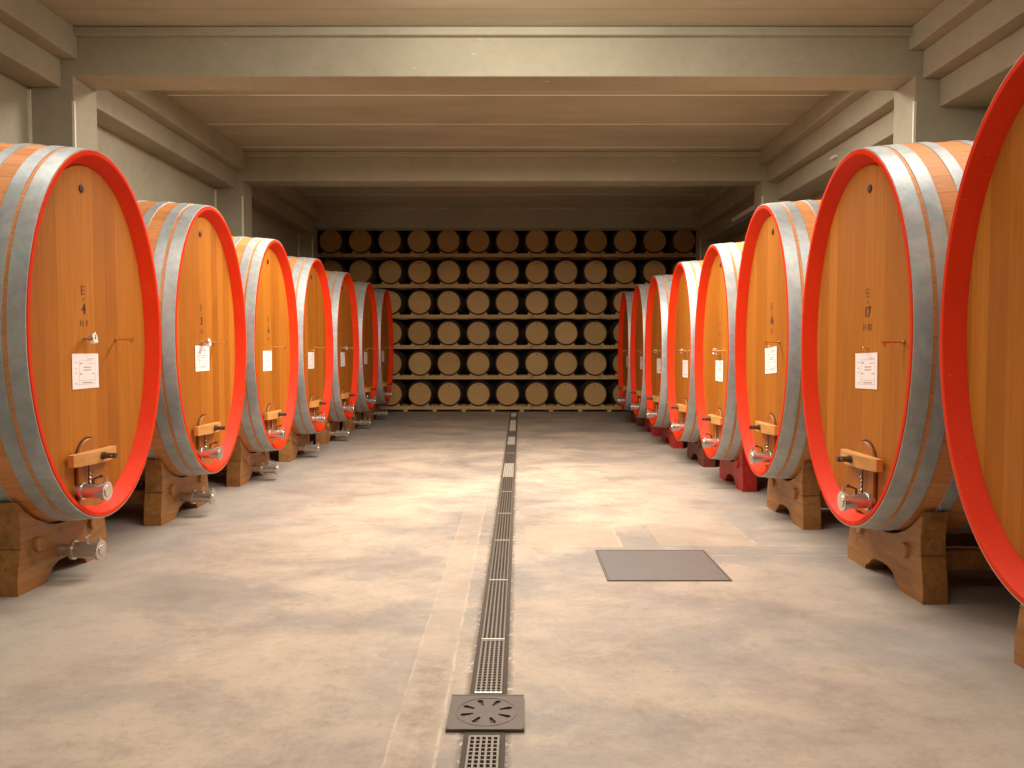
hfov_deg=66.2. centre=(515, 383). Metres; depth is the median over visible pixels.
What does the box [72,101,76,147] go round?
trim
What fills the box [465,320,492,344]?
wine barrel
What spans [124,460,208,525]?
cradle
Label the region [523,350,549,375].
wine barrel
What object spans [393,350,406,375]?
wine barrel
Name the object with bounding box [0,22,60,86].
trim
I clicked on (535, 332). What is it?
wine barrel
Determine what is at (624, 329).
oval cask
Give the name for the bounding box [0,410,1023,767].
floor
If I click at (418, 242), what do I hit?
wine barrel
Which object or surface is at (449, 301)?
wine barrel
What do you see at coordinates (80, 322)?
wine barrel
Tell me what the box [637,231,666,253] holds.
wine barrel
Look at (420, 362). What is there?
wine barrel
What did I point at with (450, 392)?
wine barrel
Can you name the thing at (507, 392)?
wine barrel
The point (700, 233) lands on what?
trim
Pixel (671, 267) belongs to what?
wine barrel
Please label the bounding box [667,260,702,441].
oval cask
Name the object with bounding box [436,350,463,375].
wine barrel
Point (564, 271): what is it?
wine barrel
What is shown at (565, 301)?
wine barrel
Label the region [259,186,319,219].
trim
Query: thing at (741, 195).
trim
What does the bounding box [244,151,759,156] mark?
trim
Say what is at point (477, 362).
wine barrel
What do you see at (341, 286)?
wine barrel
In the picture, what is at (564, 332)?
wine barrel
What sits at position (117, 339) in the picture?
tap
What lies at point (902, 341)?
tap
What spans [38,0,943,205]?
ceiling
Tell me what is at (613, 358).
wine barrel
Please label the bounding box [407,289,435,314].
wine barrel
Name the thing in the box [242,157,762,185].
ceiling beam
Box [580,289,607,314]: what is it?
wine barrel
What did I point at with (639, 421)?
cradle
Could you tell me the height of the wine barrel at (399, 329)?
0.710 m
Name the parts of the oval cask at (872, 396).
lever, hatch rod, hatch door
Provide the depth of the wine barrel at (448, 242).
19.75 m
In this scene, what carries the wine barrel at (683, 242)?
on the shelf at (339, 256)
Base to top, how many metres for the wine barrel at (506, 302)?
0.710 m
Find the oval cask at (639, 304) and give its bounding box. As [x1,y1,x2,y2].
[630,284,649,417]
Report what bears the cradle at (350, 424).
on the floor
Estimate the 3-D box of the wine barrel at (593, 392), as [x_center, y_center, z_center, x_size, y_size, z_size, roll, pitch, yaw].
[2.004,0.233,20.353,0.710,0.710,0.920,0,2,0]
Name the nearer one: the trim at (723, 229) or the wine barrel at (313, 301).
the wine barrel at (313, 301)
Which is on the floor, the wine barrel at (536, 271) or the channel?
the channel
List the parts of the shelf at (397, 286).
rail, rail, rail, rail, rail, rail, rail, rail, rail, rail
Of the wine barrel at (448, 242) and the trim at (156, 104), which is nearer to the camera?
the trim at (156, 104)
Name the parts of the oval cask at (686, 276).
hatch door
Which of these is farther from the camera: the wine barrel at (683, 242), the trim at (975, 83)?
the wine barrel at (683, 242)
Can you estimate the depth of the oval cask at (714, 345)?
9.02 m
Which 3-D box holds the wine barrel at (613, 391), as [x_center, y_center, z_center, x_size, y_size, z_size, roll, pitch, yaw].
[2.745,0.232,20.364,0.710,0.710,0.920,0,2,0]
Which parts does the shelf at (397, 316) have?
rail, rail, rail, rail, rail, rail, rail, rail, rail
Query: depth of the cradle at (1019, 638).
3.89 m
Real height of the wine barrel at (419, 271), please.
0.710 m
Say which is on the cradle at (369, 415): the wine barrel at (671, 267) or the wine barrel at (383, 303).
the wine barrel at (383, 303)
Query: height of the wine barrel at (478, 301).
0.710 m
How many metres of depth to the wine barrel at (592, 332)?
19.86 m
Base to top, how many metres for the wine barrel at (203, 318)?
2.875 m
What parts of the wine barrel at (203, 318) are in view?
hatch door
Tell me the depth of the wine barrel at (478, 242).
19.76 m
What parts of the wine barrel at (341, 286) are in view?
hatch door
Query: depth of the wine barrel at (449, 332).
19.86 m
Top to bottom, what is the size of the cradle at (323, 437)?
0.556 m
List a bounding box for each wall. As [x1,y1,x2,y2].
[0,72,325,262]
[340,231,695,403]
[727,106,988,242]
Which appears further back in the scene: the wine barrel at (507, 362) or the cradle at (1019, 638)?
the wine barrel at (507, 362)
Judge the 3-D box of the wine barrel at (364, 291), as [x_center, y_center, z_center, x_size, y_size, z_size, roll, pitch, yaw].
[-3.654,-0.613,15.588,1.813,2.875,1.859,0,2,0]
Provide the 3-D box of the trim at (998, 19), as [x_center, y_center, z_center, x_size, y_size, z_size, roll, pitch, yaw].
[4.520,-3.181,5.793,0.680,0.285,4.550,0,2,0]
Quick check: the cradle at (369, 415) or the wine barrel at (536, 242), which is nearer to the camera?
the cradle at (369, 415)
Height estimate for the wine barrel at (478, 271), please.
0.710 m
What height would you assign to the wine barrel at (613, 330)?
0.710 m
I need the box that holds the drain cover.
[445,694,523,731]
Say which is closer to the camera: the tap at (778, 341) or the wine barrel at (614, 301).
the tap at (778, 341)
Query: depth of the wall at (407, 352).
21.20 m
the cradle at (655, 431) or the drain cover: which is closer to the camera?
the drain cover
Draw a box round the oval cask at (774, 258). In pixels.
[735,200,820,478]
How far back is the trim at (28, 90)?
8.08 m
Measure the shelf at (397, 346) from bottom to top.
0.167 m
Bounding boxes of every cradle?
[0,503,106,596]
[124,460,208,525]
[222,438,269,486]
[279,428,309,461]
[315,419,339,444]
[339,412,361,431]
[362,404,378,421]
[631,411,644,425]
[645,418,661,435]
[662,426,682,447]
[687,439,714,466]
[719,448,756,491]
[767,463,828,529]
[848,512,991,604]
[1014,603,1023,668]
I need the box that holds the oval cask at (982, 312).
[940,53,1023,604]
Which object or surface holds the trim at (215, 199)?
attached to the wall at (150, 177)
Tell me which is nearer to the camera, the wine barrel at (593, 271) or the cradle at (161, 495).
the cradle at (161, 495)
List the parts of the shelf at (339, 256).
rail, rail, rail, rail, rail, rail, rail, rail, rail, rail, rail, rail, rail, rail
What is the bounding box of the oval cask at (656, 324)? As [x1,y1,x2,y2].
[645,275,672,427]
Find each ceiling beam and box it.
[72,38,915,89]
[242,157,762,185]
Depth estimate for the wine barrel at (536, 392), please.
19.93 m
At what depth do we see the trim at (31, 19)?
7.48 m
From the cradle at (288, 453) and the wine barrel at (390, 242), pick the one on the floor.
the cradle at (288, 453)
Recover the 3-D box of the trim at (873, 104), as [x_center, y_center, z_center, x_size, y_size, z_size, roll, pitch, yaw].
[4.520,-3.397,10.788,0.680,0.285,4.550,0,2,0]
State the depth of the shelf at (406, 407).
19.98 m
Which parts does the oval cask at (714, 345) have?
hatch door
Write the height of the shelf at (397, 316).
0.167 m
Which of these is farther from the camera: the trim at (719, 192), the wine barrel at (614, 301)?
the wine barrel at (614, 301)
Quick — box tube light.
[731,205,753,221]
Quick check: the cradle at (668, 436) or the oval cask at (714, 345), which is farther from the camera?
the cradle at (668, 436)
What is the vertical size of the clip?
0.035 m
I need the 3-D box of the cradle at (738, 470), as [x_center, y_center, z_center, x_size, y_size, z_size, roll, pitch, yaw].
[3.080,0.924,9.179,1.192,0.498,1.002,0,2,0]
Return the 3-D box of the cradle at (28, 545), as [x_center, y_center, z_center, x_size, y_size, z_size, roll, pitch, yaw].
[-3.740,1.031,5.530,1.192,0.601,1.094,0,2,0]
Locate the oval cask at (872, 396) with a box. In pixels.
[801,140,973,533]
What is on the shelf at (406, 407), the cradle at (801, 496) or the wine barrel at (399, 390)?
the wine barrel at (399, 390)
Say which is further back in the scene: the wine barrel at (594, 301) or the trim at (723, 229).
the wine barrel at (594, 301)
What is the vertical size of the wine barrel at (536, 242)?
0.710 m
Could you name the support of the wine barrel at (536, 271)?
on the shelf at (397, 286)
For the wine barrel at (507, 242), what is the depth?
19.76 m
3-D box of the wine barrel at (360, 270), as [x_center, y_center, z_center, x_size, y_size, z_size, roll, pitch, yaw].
[-3.917,-2.849,20.218,0.710,0.710,0.920,0,2,0]
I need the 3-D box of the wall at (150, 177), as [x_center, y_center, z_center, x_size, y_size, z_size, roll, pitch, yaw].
[-5.120,-1.254,9.079,0.200,4.860,24.650,0,2,0]
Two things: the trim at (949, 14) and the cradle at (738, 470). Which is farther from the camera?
the cradle at (738, 470)
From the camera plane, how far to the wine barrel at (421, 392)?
19.93 m
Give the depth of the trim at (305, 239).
18.08 m
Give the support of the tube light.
attached to the wall at (740, 238)
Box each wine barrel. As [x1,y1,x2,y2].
[0,142,160,559]
[137,200,246,503]
[219,236,298,473]
[276,256,332,452]
[310,270,358,436]
[318,231,349,253]
[322,259,348,271]
[339,282,378,425]
[348,231,377,253]
[348,259,378,283]
[362,289,392,416]
[377,231,406,253]
[378,259,406,283]
[384,379,407,405]
[387,289,406,314]
[393,320,406,344]
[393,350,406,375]
[406,231,434,253]
[407,259,435,283]
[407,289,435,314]
[407,319,435,345]
[407,350,435,375]
[407,379,435,405]
[436,231,463,253]
[436,259,463,283]
[436,289,463,314]
[436,319,463,345]
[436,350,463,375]
[436,379,464,405]
[465,231,492,253]
[465,259,492,283]
[465,289,492,314]
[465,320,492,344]
[465,350,492,375]
[465,379,492,405]
[494,231,521,253]
[494,259,520,283]
[494,289,520,314]
[494,319,520,345]
[494,349,520,375]
[494,379,520,405]
[523,231,549,253]
[523,259,549,283]
[523,289,549,314]
[523,319,549,344]
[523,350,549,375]
[523,379,549,405]
[551,231,578,253]
[551,259,578,283]
[551,289,578,314]
[551,319,578,344]
[551,350,578,375]
[551,379,578,405]
[579,320,607,344]
[579,350,607,375]
[579,379,607,405]
[580,231,607,253]
[580,259,607,283]
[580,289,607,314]
[608,231,637,253]
[608,259,636,283]
[608,289,629,314]
[608,320,618,344]
[608,350,617,374]
[608,380,620,405]
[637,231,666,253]
[637,259,666,283]
[665,231,695,253]
[666,259,688,274]
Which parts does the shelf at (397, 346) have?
rail, rail, rail, rail, rail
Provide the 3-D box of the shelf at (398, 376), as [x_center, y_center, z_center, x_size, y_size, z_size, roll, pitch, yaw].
[-0.182,-0.220,20.309,9.652,0.167,0.740,0,2,0]
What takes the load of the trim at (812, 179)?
attached to the wall at (740, 238)
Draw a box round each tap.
[115,337,133,342]
[213,341,226,345]
[765,340,779,345]
[882,339,904,346]
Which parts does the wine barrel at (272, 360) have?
hatch door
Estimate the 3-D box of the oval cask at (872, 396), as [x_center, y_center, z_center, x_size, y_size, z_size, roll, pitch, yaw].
[3.034,-0.302,5.352,1.813,2.639,1.859,0,2,0]
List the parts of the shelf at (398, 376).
rail, rail, rail, rail, rail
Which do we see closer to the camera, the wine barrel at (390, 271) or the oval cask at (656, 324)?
the oval cask at (656, 324)
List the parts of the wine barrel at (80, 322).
hatch rod, hatch door, lever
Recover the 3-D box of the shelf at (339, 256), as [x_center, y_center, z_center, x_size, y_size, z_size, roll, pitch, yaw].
[-0.182,-3.301,20.176,9.652,0.167,0.740,0,2,0]
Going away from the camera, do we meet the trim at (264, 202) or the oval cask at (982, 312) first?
the oval cask at (982, 312)
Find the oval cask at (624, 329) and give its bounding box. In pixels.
[618,291,633,410]
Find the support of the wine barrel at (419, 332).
on the shelf at (397, 346)
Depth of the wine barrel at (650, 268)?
19.78 m
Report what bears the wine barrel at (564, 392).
on the shelf at (406, 407)
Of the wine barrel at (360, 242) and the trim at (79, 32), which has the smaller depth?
the trim at (79, 32)
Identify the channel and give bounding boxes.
[459,413,516,767]
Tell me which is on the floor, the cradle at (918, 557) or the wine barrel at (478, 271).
the cradle at (918, 557)
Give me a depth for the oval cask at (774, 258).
7.13 m
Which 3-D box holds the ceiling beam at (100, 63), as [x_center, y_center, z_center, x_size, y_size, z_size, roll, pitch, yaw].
[-0.225,-3.412,8.285,8.690,0.480,0.450,0,2,0]
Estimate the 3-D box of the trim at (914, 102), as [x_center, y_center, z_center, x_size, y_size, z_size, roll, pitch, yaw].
[4.109,-1.000,8.171,0.026,3.830,0.026,0,2,0]
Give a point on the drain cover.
(467, 713)
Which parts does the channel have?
drain grate, drain grate, drain grate, drain grate, drain grate, drain grate, drain grate, drain grate, drain grate, drain grate, drain grate, drain grate, drain grate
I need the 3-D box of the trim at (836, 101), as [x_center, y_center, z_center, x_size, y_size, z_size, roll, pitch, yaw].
[4.445,-3.650,10.777,0.830,0.220,4.550,0,2,0]
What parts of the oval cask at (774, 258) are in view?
hatch door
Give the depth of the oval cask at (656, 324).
12.87 m
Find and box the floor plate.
[595,550,731,580]
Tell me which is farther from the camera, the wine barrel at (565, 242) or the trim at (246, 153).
the wine barrel at (565, 242)
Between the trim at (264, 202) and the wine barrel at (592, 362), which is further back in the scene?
the wine barrel at (592, 362)
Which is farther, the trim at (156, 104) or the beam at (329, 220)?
the beam at (329, 220)
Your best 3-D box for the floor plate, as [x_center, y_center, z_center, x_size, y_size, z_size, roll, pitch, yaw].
[1.045,1.319,5.737,0.850,0.008,0.810,0,2,0]
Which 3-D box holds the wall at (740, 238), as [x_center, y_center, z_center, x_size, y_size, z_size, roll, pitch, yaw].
[4.960,-1.254,9.079,0.200,4.860,24.650,0,2,0]
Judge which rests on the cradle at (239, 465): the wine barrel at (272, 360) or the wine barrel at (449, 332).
the wine barrel at (272, 360)
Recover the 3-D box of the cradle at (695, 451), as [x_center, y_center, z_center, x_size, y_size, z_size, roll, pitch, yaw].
[3.080,0.846,10.997,1.192,0.498,1.002,0,2,0]
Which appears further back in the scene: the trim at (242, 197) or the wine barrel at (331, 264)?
the wine barrel at (331, 264)
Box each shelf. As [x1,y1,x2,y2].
[318,251,695,259]
[368,282,648,289]
[379,402,621,411]
[392,312,618,319]
[393,343,617,348]
[393,373,617,378]
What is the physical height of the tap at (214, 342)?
0.046 m
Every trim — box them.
[0,0,76,58]
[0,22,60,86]
[27,89,31,143]
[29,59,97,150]
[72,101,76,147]
[73,27,912,37]
[96,90,234,187]
[109,90,244,170]
[214,189,216,208]
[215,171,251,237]
[241,196,243,235]
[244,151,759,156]
[251,186,312,232]
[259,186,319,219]
[299,228,317,258]
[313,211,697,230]
[319,206,691,210]
[691,186,738,215]
[696,229,726,260]
[698,186,753,228]
[705,198,753,240]
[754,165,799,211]
[759,90,869,164]
[767,90,893,181]
[778,109,893,199]
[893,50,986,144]
[909,0,991,49]
[912,101,916,142]
[923,0,1023,78]
[940,26,1023,106]
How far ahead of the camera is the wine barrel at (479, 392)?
19.93 m
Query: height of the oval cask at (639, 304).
2.579 m
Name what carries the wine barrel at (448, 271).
on the shelf at (397, 286)
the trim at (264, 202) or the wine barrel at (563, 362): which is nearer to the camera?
the trim at (264, 202)
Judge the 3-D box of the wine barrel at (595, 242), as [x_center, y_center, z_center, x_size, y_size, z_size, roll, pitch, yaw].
[2.005,-3.619,20.198,0.710,0.710,0.920,0,2,0]
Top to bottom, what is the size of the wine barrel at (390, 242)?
0.710 m
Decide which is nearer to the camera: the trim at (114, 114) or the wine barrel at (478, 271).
the trim at (114, 114)
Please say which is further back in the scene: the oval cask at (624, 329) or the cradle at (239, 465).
the oval cask at (624, 329)
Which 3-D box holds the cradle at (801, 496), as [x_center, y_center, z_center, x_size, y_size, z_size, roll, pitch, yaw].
[3.080,0.959,7.348,1.192,0.587,1.002,0,2,0]
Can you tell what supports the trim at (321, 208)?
attached to the ceiling
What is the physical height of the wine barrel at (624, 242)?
0.710 m
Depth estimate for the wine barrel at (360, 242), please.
19.76 m
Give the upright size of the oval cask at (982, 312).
2.639 m
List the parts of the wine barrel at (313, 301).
hatch door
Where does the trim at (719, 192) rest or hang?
attached to the wall at (740, 238)
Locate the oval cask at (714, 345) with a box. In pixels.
[694,242,743,460]
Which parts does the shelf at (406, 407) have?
rail, rail, rail, rail, rail, rail, rail, rail, rail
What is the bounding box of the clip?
[830,154,837,159]

